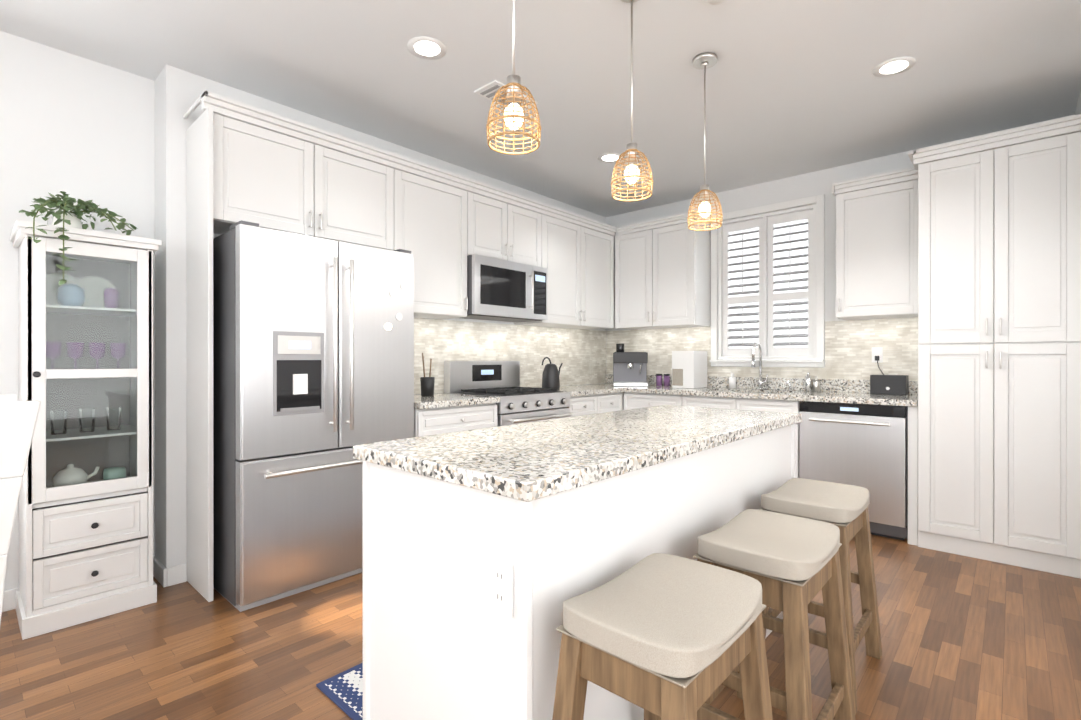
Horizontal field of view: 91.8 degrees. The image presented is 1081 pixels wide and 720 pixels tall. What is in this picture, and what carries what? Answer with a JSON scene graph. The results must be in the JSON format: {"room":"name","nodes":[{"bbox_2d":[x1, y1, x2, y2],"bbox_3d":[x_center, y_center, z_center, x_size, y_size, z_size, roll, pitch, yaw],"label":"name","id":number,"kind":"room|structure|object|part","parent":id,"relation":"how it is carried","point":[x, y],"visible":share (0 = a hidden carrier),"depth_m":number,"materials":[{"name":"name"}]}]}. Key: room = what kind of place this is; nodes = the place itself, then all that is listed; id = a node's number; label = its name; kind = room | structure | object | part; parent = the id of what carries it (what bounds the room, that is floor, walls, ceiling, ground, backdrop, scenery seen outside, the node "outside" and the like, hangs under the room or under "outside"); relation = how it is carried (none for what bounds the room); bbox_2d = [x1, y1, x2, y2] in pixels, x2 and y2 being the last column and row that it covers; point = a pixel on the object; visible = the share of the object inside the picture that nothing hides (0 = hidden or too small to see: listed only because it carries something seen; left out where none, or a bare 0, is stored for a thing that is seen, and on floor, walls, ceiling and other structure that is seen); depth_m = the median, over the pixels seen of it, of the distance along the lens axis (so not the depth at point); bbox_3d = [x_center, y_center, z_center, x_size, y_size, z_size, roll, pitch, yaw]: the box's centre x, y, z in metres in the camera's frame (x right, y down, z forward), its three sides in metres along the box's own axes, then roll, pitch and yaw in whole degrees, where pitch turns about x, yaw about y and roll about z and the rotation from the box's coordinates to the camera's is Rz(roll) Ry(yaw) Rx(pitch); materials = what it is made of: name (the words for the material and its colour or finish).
{"room":"kitchen","nodes":[
{"label":"kitchen","id":0,"kind":"room"},
{"bbox_2d":[0,31,155,590],"bbox_3d":[-3.486,-0.179,1.442,0.120,2.700,4.200,0,0,42],"label":"wall","id":1,"kind":"structure","parent":0,"point":[76,127],"depth_m":2.60,"materials":[{"name":"white paint"}]},
{"bbox_2d":[2,557,186,611],"bbox_3d":[-0.914,1.124,1.315,3.866,0.095,7.258,0,0,42],"label":"baseboard","id":2,"kind":"structure","parent":1,"relation":"attached to","point":[168,576],"depth_m":2.72,"materials":[{"name":"white paint"}]},
{"bbox_2d":[156,64,607,567],"bbox_3d":[-0.664,-0.181,4.209,0.120,2.700,3.930,0,0,42],"label":"wall","id":3,"kind":"structure","parent":0,"point":[177,90],"depth_m":2.76,"materials":[{"name":"white paint"}]},
{"bbox_2d":[187,99,398,250],"bbox_3d":[-1.396,-0.973,3.061,0.327,0.555,1.025,0,0,42],"label":"upper cabinet","id":4,"kind":"object","parent":3,"relation":"attached to","point":[262,168],"depth_m":2.83,"materials":[{"name":"white paint"}]},
{"bbox_2d":[399,163,470,318],"bbox_3d":[-0.868,-0.781,3.645,0.327,0.940,0.660,0,0,42],"label":"upper cabinet","id":5,"kind":"object","parent":3,"relation":"attached to","point":[435,210],"depth_m":3.58,"materials":[{"name":"white paint"}]},
{"bbox_2d":[471,187,542,266],"bbox_3d":[-0.379,-1.007,4.187,0.327,0.490,0.800,0,0,42],"label":"upper cabinet","id":6,"kind":"object","parent":3,"relation":"attached to","point":[503,227],"depth_m":4.06,"materials":[{"name":"white paint"}]},
{"bbox_2d":[461,254,547,321],"bbox_3d":[-0.334,-0.541,4.146,0.444,0.431,0.790,0,0,42],"label":"microwave","id":7,"kind":"object","parent":6,"relation":"attached to","point":[503,290],"visible":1,"depth_m":3.98,"materials":[{"name":"grey metal"}]},
{"bbox_2d":[414,318,605,393],"bbox_3d":[-0.239,-0.030,4.580,0.010,0.559,2.825,0,0,42],"label":"tile backsplash","id":8,"kind":"structure","parent":3,"relation":"attached to","point":[583,356],"depth_m":4.60,"materials":[{"name":"tile"}]},
{"bbox_2d":[514,207,614,329],"bbox_3d":[0.247,-0.782,4.879,0.327,0.940,1.066,0,0,42],"label":"upper cabinet","id":9,"kind":"object","parent":3,"relation":"attached to","point":[578,256],"depth_m":4.73,"materials":[{"name":"white paint"}]},
{"bbox_2d":[0,534,1080,719],"bbox_3d":[0.336,1.222,0.565,6.970,0.100,8.260,0,0,42],"label":"floor","id":10,"kind":"structure","parent":0,"point":[966,638],"depth_m":2.08,"materials":[{"name":"brown wood"}]},
{"bbox_2d":[0,394,40,623],"bbox_3d":[-1.710,0.641,1.351,0.484,1.060,0.581,0,0,42],"label":"dining chair","id":11,"kind":"object","parent":10,"relation":"on","point":[18,420],"visible":1,"depth_m":1.38,"materials":[{"name":"white fabric upholstery"},{"name":"dark wood"}]},
{"bbox_2d":[10,191,161,639],"bbox_3d":[-2.113,0.197,2.452,0.561,1.946,0.496,0,0,42],"label":"hutch","id":12,"kind":"object","parent":10,"relation":"on","point":[85,552],"visible":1,"depth_m":2.42,"materials":[{"name":"white paint"}]},
{"bbox_2d":[19,191,137,284],"bbox_3d":[-2.091,-0.544,2.396,0.454,0.464,0.420,0,0,42],"label":"ivy plant","id":13,"kind":"object","parent":12,"relation":"on","point":[66,235],"depth_m":2.33,"materials":[{"name":"green plant"}]},
{"bbox_2d":[46,273,126,486],"bbox_3d":[-2.205,0.095,2.524,0.267,1.037,0.323,0,0,42],"label":"dishware","id":14,"kind":"object","parent":12,"relation":"in","point":[84,286],"depth_m":2.51,"materials":[{"name":"purple"}]},
{"bbox_2d":[213,220,413,611],"bbox_3d":[-1.262,0.259,2.944,0.648,1.817,0.950,0,0,42],"label":"refrigerator","id":15,"kind":"object","parent":10,"relation":"on","point":[313,361],"visible":0.85,"depth_m":2.63,"materials":[{"name":"grey metal"}]},
{"bbox_2d":[316,663,362,719],"bbox_3d":[-0.147,1.166,2.295,0.414,0.008,1.500,0,0,42],"label":"rug","id":16,"kind":"object","parent":10,"relation":"on","point":[343,691],"visible":0.21,"depth_m":1.84,"materials":[{"name":"blue fabric"}]},
{"bbox_2d":[414,403,496,436],"bbox_3d":[-0.740,0.731,3.572,0.617,0.875,0.650,0,0,42],"label":"base cabinet","id":17,"kind":"object","parent":10,"relation":"on","point":[432,421],"depth_m":3.33,"materials":[{"name":"white paint"}]},
{"bbox_2d":[414,393,499,408],"bbox_3d":[-0.728,0.272,3.560,0.633,0.040,0.654,0,0,42],"label":"countertop","id":18,"kind":"structure","parent":17,"relation":"on","point":[439,400],"depth_m":3.41,"materials":[{"name":"stone"}]},
{"bbox_2d":[420,353,434,395],"bbox_3d":[-0.799,0.100,3.654,0.114,0.301,0.114,0,0,42],"label":"utensil crock","id":19,"kind":"object","parent":18,"relation":"on","point":[427,386],"visible":1,"depth_m":3.61,"materials":[{"name":"black plastic"}]},
{"bbox_2d":[444,361,571,426],"bbox_3d":[-0.227,0.589,4.064,0.700,1.160,0.756,0,0,42],"label":"gas range","id":20,"kind":"object","parent":10,"relation":"on","point":[517,404],"visible":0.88,"depth_m":4.01,"materials":[{"name":"grey metal"}]},
{"bbox_2d":[542,357,562,388],"bbox_3d":[0.102,0.111,4.520,0.158,0.277,0.272,0,0,42],"label":"kettle","id":21,"kind":"object","parent":20,"relation":"on","point":[550,376],"visible":0.96,"depth_m":4.45,"materials":[{"name":"black metal"}]},
{"bbox_2d":[363,425,794,719],"bbox_3d":[0.336,0.733,2.026,0.683,0.874,1.854,0,0,42],"label":"kitchen island","id":22,"kind":"object","parent":10,"relation":"on","point":[556,513],"depth_m":1.35,"materials":[{"name":"white paint"}]},
{"bbox_2d":[489,557,512,618],"bbox_3d":[-0.088,0.507,1.169,0.072,0.116,0.008,0,0,42],"label":"outlet","id":23,"kind":"object","parent":22,"relation":"attached to","point":[501,586],"visible":1,"depth_m":1.16,"materials":[{"name":"white plastic"}]},
{"bbox_2d":[353,405,800,504],"bbox_3d":[0.340,0.274,2.023,0.720,0.040,1.890,0,0,42],"label":"island countertop","id":24,"kind":"structure","parent":22,"relation":"on","point":[526,463],"depth_m":1.54,"materials":[{"name":"white stone"}]},
{"bbox_2d":[566,392,622,416],"bbox_3d":[0.255,0.730,4.674,0.617,0.875,0.781,0,0,42],"label":"base cabinet","id":25,"kind":"object","parent":10,"relation":"on","point":[599,403],"depth_m":4.45,"materials":[{"name":"white paint"}]},
{"bbox_2d":[536,385,621,396],"bbox_3d":[0.254,0.272,4.644,0.636,0.040,0.740,0,0,42],"label":"countertop","id":26,"kind":"structure","parent":25,"relation":"on","point":[574,390],"depth_m":4.52,"materials":[{"name":"stone"}]},
{"bbox_2d":[552,553,772,719],"bbox_3d":[0.274,0.838,1.146,0.358,0.668,0.497,0,0,42],"label":"bar stool","id":27,"kind":"object","parent":10,"relation":"on","point":[659,636],"visible":1,"depth_m":1.07,"materials":[{"name":"beige fabric"}]},
{"bbox_3d":[0.274,0.531,1.145,0.314,0.055,0.424,0,0,42],"label":"seat","id":28,"kind":"part","parent":27,"relation":"part of","materials":[{"name":"fabric"}]},
{"bbox_2d":[624,392,722,409],"bbox_3d":[1.193,0.730,4.775,0.631,0.875,0.617,0,0,42],"label":"base cabinet","id":29,"kind":"object","parent":10,"relation":"on","point":[631,400],"depth_m":4.47,"materials":[{"name":"white paint"}]},
{"bbox_2d":[574,374,917,406],"bbox_3d":[1.522,0.222,4.438,2.794,0.140,0.655,0,0,42],"label":"countertop","id":30,"kind":"structure","parent":29,"relation":"on","point":[844,391],"depth_m":4.15,"materials":[{"name":"stone"}]},
{"bbox_2d":[613,344,647,386],"bbox_3d":[0.862,0.044,5.044,0.320,0.410,0.340,0,0,7],"label":"espresso machine","id":31,"kind":"object","parent":30,"relation":"on","point":[629,368],"visible":1,"depth_m":5.03,"materials":[{"name":"grey metal"}]},
{"bbox_2d":[656,374,669,385],"bbox_3d":[1.174,0.192,5.021,0.132,0.115,0.060,0,0,8],"label":"jars","id":32,"kind":"object","parent":30,"relation":"on","point":[659,379],"visible":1,"depth_m":5.00,"materials":[{"name":"purple glass"}]},
{"bbox_2d":[672,351,706,387],"bbox_3d":[1.354,0.084,4.765,0.210,0.330,0.300,0,0,42],"label":"box","id":33,"kind":"object","parent":30,"relation":"on","point":[689,369],"visible":1,"depth_m":4.67,"materials":[{"name":"white plastic"}]},
{"bbox_2d":[729,373,735,387],"bbox_3d":[1.696,0.184,4.630,0.058,0.130,0.060,0,0,42],"label":"bottle","id":34,"kind":"object","parent":30,"relation":"on","point":[732,380],"depth_m":4.61,"materials":[{"name":"white plastic"}]},
{"bbox_2d":[751,341,767,388],"bbox_3d":[1.835,0.046,4.392,0.089,0.408,0.215,0,0,42],"label":"kitchen faucet","id":35,"kind":"object","parent":30,"relation":"on","point":[760,382],"visible":0.96,"depth_m":4.45,"materials":[{"name":"silver metal"}]},
{"bbox_2d":[870,375,908,394],"bbox_3d":[2.548,0.180,3.827,0.220,0.140,0.112,0,0,42],"label":"speaker","id":36,"kind":"object","parent":30,"relation":"on","point":[890,384],"visible":1,"depth_m":3.78},
{"bbox_2d":[693,509,855,719],"bbox_3d":[0.679,0.838,1.549,0.358,0.668,0.497,0,0,42],"label":"bar stool","id":37,"kind":"object","parent":10,"relation":"on","point":[791,564],"visible":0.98,"depth_m":1.45,"materials":[{"name":"brown wood"}]},
{"bbox_3d":[0.679,0.530,1.548,0.314,0.055,0.424,0,0,42],"label":"seat","id":38,"kind":"part","parent":37,"relation":"part of","materials":[{"name":"fabric"}]},
{"bbox_2d":[795,426,799,477],"bbox_3d":[1.702,0.858,4.315,0.970,0.620,0.617,0,0,42],"label":"base cabinet","id":39,"kind":"object","parent":10,"relation":"on","point":[797,428],"depth_m":3.77,"materials":[{"name":"white paint"}]},
{"bbox_2d":[759,478,881,714],"bbox_3d":[1.059,0.837,2.014,0.358,0.668,0.497,0,0,42],"label":"bar stool","id":40,"kind":"object","parent":10,"relation":"on","point":[843,508],"visible":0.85,"depth_m":1.96,"materials":[{"name":"brown wood"}]},
{"bbox_3d":[1.059,0.530,2.014,0.314,0.055,0.424,0,0,42],"label":"seat","id":41,"kind":"part","parent":40,"relation":"part of","materials":[{"name":"fabric"}]},
{"bbox_2d":[800,401,907,539],"bbox_3d":[2.272,0.733,3.741,0.630,0.872,0.670,0,0,42],"label":"dishwasher","id":42,"kind":"object","parent":10,"relation":"on","point":[864,445],"visible":0.75,"depth_m":3.47,"materials":[{"name":"grey metal"}]},
{"bbox_2d":[915,122,1080,578],"bbox_3d":[2.835,-0.041,3.264,0.720,2.420,0.657,0,0,42],"label":"tall cabinet","id":43,"kind":"object","parent":10,"relation":"on","point":[967,252],"depth_m":3.00,"materials":[{"name":"white paint"}]},
{"bbox_2d":[0,0,1080,216],"bbox_3d":[0.336,-1.578,0.562,6.970,0.100,8.260,0,0,42],"label":"ceiling","id":44,"kind":"structure","parent":0,"point":[795,87],"depth_m":2.77,"materials":[{"name":"white paint"}]},
{"bbox_2d":[407,36,446,59],"bbox_3d":[-0.556,-1.527,2.567,0.190,0.002,0.190,0,0,42],"label":"recessed light","id":45,"kind":"object","parent":44,"relation":"in","point":[427,48],"visible":1,"depth_m":2.56,"materials":[{"name":"white paint"}]},
{"bbox_2d":[474,80,537,109],"bbox_3d":[-0.197,-1.521,3.038,0.180,0.014,0.340,0,0,42],"label":"ceiling vent","id":46,"kind":"object","parent":44,"relation":"in","point":[488,91],"visible":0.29,"depth_m":2.97,"materials":[{"name":"white paint"}]},
{"bbox_2d":[486,0,540,154],"bbox_3d":[-0.084,-1.101,1.643,0.174,0.852,0.174,0,0,42],"label":"pendant light","id":47,"kind":"object","parent":44,"relation":"hanging from","point":[513,116],"visible":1,"depth_m":1.62,"materials":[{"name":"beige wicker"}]},
{"bbox_3d":[-0.084,-0.767,1.643,0.170,0.177,0.170,0,0,42],"label":"lamp shade","id":48,"kind":"part","parent":47,"relation":"part of","materials":[{"name":"wicker"}]},
{"bbox_2d":[598,153,622,162],"bbox_3d":[0.527,-1.528,3.960,0.190,0.002,0.190,0,0,42],"label":"recessed light","id":49,"kind":"object","parent":44,"relation":"in","point":[609,158],"visible":0.81,"depth_m":3.95,"materials":[{"name":"white paint"}]},
{"bbox_2d":[611,0,653,200],"bbox_3d":[0.375,-1.102,2.151,0.174,0.852,0.174,0,0,42],"label":"pendant light","id":50,"kind":"object","parent":44,"relation":"hanging from","point":[632,175],"visible":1,"depth_m":2.14,"materials":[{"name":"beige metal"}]},
{"bbox_3d":[0.375,-0.767,2.151,0.170,0.177,0.170,0,0,42],"label":"lamp shade","id":51,"kind":"part","parent":50,"relation":"part of","materials":[{"name":"wicker"}]},
{"bbox_2d":[687,52,722,230],"bbox_3d":[0.835,-1.102,2.659,0.174,0.852,0.174,0,0,42],"label":"pendant light","id":52,"kind":"object","parent":44,"relation":"hanging from","point":[704,61],"visible":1,"depth_m":2.65,"materials":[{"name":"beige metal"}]},
{"bbox_3d":[0.835,-0.768,2.660,0.170,0.177,0.170,0,0,42],"label":"lamp shade","id":53,"kind":"part","parent":52,"relation":"part of","materials":[{"name":"wicker"}]},
{"bbox_2d":[706,0,724,4],"bbox_3d":[0.732,-1.512,2.172,0.096,0.030,0.096,0,0,42],"label":"smoke detector","id":54,"kind":"object","parent":44,"relation":"attached to","point":[713,2],"visible":0.98,"depth_m":2.19,"materials":[{"name":"white plastic"}]},
{"bbox_2d":[872,57,915,76],"bbox_3d":[1.843,-1.527,2.732,0.190,0.002,0.190,0,0,42],"label":"recessed light","id":55,"kind":"object","parent":44,"relation":"in","point":[894,66],"visible":1,"depth_m":2.72,"materials":[{"name":"white paint"}]},
{"bbox_2d":[608,117,1063,367],"bbox_3d":[2.270,-0.181,4.302,4.350,2.700,0.120,0,0,42],"label":"wall","id":56,"kind":"structure","parent":0,"point":[820,182],"depth_m":4.30,"materials":[{"name":"white paint"}]},
{"bbox_2d":[615,212,710,329],"bbox_3d":[1.153,-0.804,5.005,0.840,0.984,0.327,0,0,42],"label":"upper cabinet","id":57,"kind":"object","parent":56,"relation":"attached to","point":[663,273],"depth_m":4.82,"materials":[{"name":"white paint"}]},
{"bbox_2d":[606,317,917,380],"bbox_3d":[1.752,-0.030,4.678,2.774,0.559,0.010,0,0,42],"label":"tile backsplash","id":58,"kind":"structure","parent":56,"relation":"attached to","point":[849,344],"depth_m":4.16,"materials":[{"name":"tile"}]},
{"bbox_2d":[872,347,883,374],"bbox_3d":[2.538,0.013,3.929,0.097,0.218,0.052,0,0,42],"label":"wall outlet","id":59,"kind":"object","parent":58,"relation":"attached to","point":[877,355],"visible":0.88,"depth_m":3.95,"materials":[{"name":"white plastic"}]},
{"bbox_2d":[710,194,824,366],"bbox_3d":[1.917,-0.636,4.507,0.946,1.386,0.043,0,0,42],"label":"window","id":60,"kind":"structure","parent":56,"relation":"in","point":[819,201],"depth_m":4.33,"materials":[{"name":"white paint"}]},
{"bbox_2d":[718,204,815,358],"bbox_3d":[1.964,-0.636,4.559,0.822,1.262,0.085,0,0,42],"label":"window shutters","id":61,"kind":"object","parent":60,"relation":"attached to","point":[766,297],"visible":0.98,"depth_m":4.53,"materials":[{"name":"white paint"}]},
{"bbox_2d":[832,174,914,319],"bbox_3d":[2.481,-0.781,3.806,0.527,0.940,0.327,0,0,42],"label":"upper cabinet","id":62,"kind":"object","parent":56,"relation":"attached to","point":[875,221],"depth_m":3.69,"materials":[{"name":"white paint"}]},
{"bbox_2d":[1065,90,1080,116],"bbox_3d":[3.007,-0.180,2.410,0.720,2.700,1.680,0,0,42],"label":"wall","id":63,"kind":"structure","parent":0,"point":[1078,108],"depth_m":3.06,"materials":[{"name":"white paint"}]}
]}

